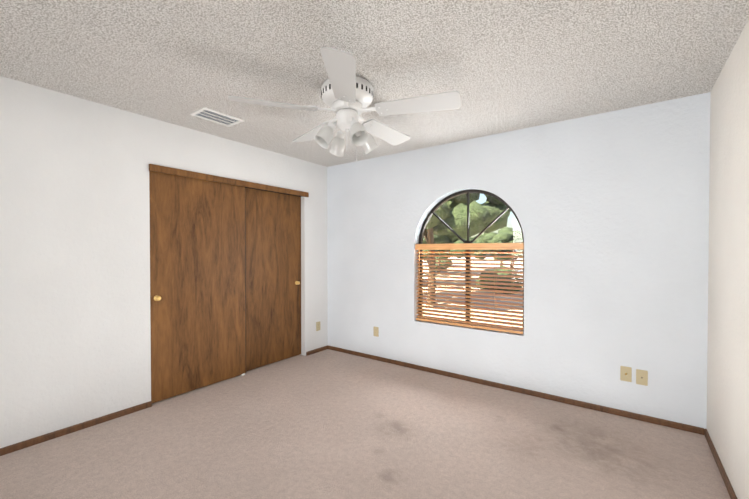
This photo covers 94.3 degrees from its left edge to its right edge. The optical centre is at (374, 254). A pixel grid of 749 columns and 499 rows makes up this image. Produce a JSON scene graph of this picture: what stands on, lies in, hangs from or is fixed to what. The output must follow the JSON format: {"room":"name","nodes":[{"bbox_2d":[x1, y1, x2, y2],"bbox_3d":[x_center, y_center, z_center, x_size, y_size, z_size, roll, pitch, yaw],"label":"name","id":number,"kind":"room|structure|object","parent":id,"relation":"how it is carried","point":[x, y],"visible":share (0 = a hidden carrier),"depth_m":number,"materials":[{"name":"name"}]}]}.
{"room":"empty bedroom","nodes":[
{"label":"empty bedroom","id":0,"kind":"room"},
{"bbox_2d":[0,76,327,447],"bbox_3d":[-1.916,0.062,3.003,0.120,2.480,4.515,1,1,36],"label":"wall","id":1,"kind":"structure","parent":0,"point":[75,337],"depth_m":2.57,"materials":[{"name":"paint"}]},
{"bbox_2d":[0,401,151,455],"bbox_3d":[-2.494,1.270,2.113,0.012,0.046,2.052,1,1,36],"label":"baseboard","id":2,"kind":"structure","parent":1,"relation":"attached to","point":[51,435],"depth_m":2.51,"materials":[{"name":"brown wood"}]},
{"bbox_2d":[149,164,308,402],"bbox_3d":[-1.404,0.250,3.679,0.148,2.046,1.792,1,1,36],"label":"sliding doors","id":3,"kind":"structure","parent":1,"relation":"in","point":[227,278],"depth_m":3.46,"materials":[{"name":"brown wood"}]},
{"bbox_2d":[306,345,327,355],"bbox_3d":[-0.740,1.241,4.517,0.012,0.046,0.385,1,1,36],"label":"baseboard","id":4,"kind":"structure","parent":1,"relation":"attached to","point":[316,350],"depth_m":4.50,"materials":[{"name":"brown wood"}]},
{"bbox_2d":[316,321,319,330],"bbox_3d":[-0.732,0.930,4.528,0.008,0.116,0.072,1,1,36],"label":"outlet","id":5,"kind":"object","parent":1,"relation":"attached to","point":[317,326],"visible":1,"depth_m":4.52,"materials":[{"name":"beige plastic"}]},
{"bbox_2d":[0,349,730,498],"bbox_3d":[-0.643,1.354,2.090,4.731,0.120,4.515,1,1,36],"label":"floor","id":6,"kind":"structure","parent":0,"point":[328,424],"depth_m":2.32,"materials":[{"name":"carpet"}]},
{"bbox_2d":[0,0,748,166],"bbox_3d":[-0.643,-1.206,2.058,4.731,0.120,4.515,1,1,36],"label":"ceiling","id":7,"kind":"structure","parent":0,"point":[501,66],"depth_m":2.02,"materials":[{"name":"white paint"}]},
{"bbox_2d":[190,107,243,126],"bbox_3d":[-1.318,-1.152,2.918,0.228,0.010,0.348,1,1,36],"label":"ceiling vent","id":8,"kind":"object","parent":7,"relation":"in","point":[205,113],"visible":1,"depth_m":2.90,"materials":[{"name":"white metal"}]},
{"bbox_2d":[228,47,460,162],"bbox_3d":[-0.184,-0.896,2.320,1.461,0.506,1.397,0,1,-1],"label":"ceiling fan","id":9,"kind":"object","parent":7,"relation":"hanging from","point":[346,94],"visible":1,"depth_m":2.26,"materials":[{"name":"white metal"}]},
{"bbox_2d":[327,92,710,428],"bbox_3d":[0.919,0.055,3.630,3.721,2.480,0.160,1,1,36],"label":"wall","id":10,"kind":"structure","parent":0,"point":[611,209],"depth_m":2.98,"materials":[{"name":"paint"}]},
{"bbox_2d":[373,326,378,336],"bbox_3d":[0.018,0.926,4.193,0.072,0.116,0.008,1,1,36],"label":"outlet","id":11,"kind":"object","parent":10,"relation":"attached to","point":[376,331],"visible":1,"depth_m":4.19,"materials":[{"name":"beige plastic"}]},
{"bbox_2d":[418,189,523,330],"bbox_3d":[0.977,0.034,3.628,1.154,1.422,0.044,1,1,36],"label":"window","id":12,"kind":"structure","parent":10,"relation":"in","point":[435,208],"depth_m":3.62,"materials":[{"name":"brown metal"}]},
{"bbox_2d":[415,243,523,333],"bbox_3d":[0.930,0.308,3.567,1.138,0.851,0.083,1,1,36],"label":"window blinds","id":13,"kind":"object","parent":12,"relation":"attached to","point":[489,246],"visible":0.9,"depth_m":3.52,"materials":[{"name":"brown wood"}]},
{"bbox_2d":[328,345,703,434],"bbox_3d":[0.868,1.252,3.575,3.695,0.046,0.012,1,1,36],"label":"baseboard","id":14,"kind":"structure","parent":10,"relation":"attached to","point":[662,422],"depth_m":3.10,"materials":[{"name":"brown wood"}]},
{"bbox_2d":[620,366,631,381],"bbox_3d":[1.990,0.944,2.748,0.072,0.116,0.018,1,1,36],"label":"outlet","id":15,"kind":"object","parent":10,"relation":"attached to","point":[625,373],"visible":1,"depth_m":2.75,"materials":[{"name":"beige plastic"}]},
{"bbox_2d":[636,369,647,385],"bbox_3d":[2.074,0.950,2.694,0.072,0.116,0.008,1,1,36],"label":"outlet","id":16,"kind":"object","parent":10,"relation":"attached to","point":[641,377],"visible":1,"depth_m":2.69,"materials":[{"name":"beige plastic"}]},
{"bbox_2d":[707,19,748,498],"bbox_3d":[1.203,0.090,0.727,0.160,2.480,4.515,1,1,36],"label":"wall","id":17,"kind":"structure","parent":0,"point":[728,361],"depth_m":1.94,"materials":[{"name":"paint"}]},
{"bbox_2d":[704,428,736,498],"bbox_3d":[1.133,1.286,0.793,0.012,0.046,4.195,1,1,36],"label":"baseboard","id":18,"kind":"structure","parent":17,"relation":"attached to","point":[729,487],"depth_m":2.06,"materials":[{"name":"brown wood"}]},
{"label":"outside","id":19,"kind":"structure","parent":0,"visible":0},
{"bbox_2d":[423,257,522,327],"bbox_3d":[24.889,1.235,39.662,80.000,0.100,86.245,1,1,36],"label":"ground","id":20,"kind":"structure","parent":19,"point":[507,262],"depth_m":13.23,"materials":[{"name":"brown soil"}]},
{"bbox_2d":[435,257,452,268],"bbox_3d":[5.378,0.766,28.736,2.155,1.328,1.796,1,1,36],"label":"shrub","id":21,"kind":"object","parent":20,"relation":"on","point":[443,264],"depth_m":28.01,"materials":[{"name":"green plant"}]},
{"bbox_2d":[423,233,478,284],"bbox_3d":[2.789,-0.079,17.076,4.893,3.095,5.048,1,1,36],"label":"tree","id":22,"kind":"object","parent":20,"relation":"on","point":[445,239],"depth_m":15.42,"materials":[{"name":"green plant"}]},
{"bbox_2d":[437,237,473,274],"bbox_3d":[4.628,-0.312,24.536,5.641,3.379,6.054,1,1,36],"label":"tree","id":23,"kind":"object","parent":20,"relation":"on","point":[470,238],"depth_m":24.30,"materials":[{"name":"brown plant"}]},
{"bbox_2d":[424,193,510,305],"bbox_3d":[1.702,-0.968,10.611,4.867,5.025,4.646,1,1,36],"label":"tree","id":24,"kind":"object","parent":20,"relation":"on","point":[455,203],"depth_m":8.88,"materials":[{"name":"green plant"}]},
{"bbox_2d":[472,227,513,265],"bbox_3d":[10.643,-0.505,29.382,6.797,3.646,6.328,1,1,36],"label":"tree","id":25,"kind":"object","parent":20,"relation":"on","point":[494,233],"depth_m":28.50,"materials":[{"name":"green plant"}]},
{"bbox_2d":[471,230,522,267],"bbox_3d":[8.054,0.001,19.997,5.409,2.867,5.203,1,1,36],"label":"tree","id":26,"kind":"object","parent":20,"relation":"on","point":[516,234],"depth_m":18.61,"materials":[{"name":"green plant"}]},
{"bbox_2d":[476,266,522,293],"bbox_3d":[5.038,1.023,14.135,1.998,1.203,2.071,1,1,36],"label":"shrub","id":27,"kind":"object","parent":20,"relation":"on","point":[500,281],"depth_m":13.45,"materials":[{"name":"green plant"}]}
]}

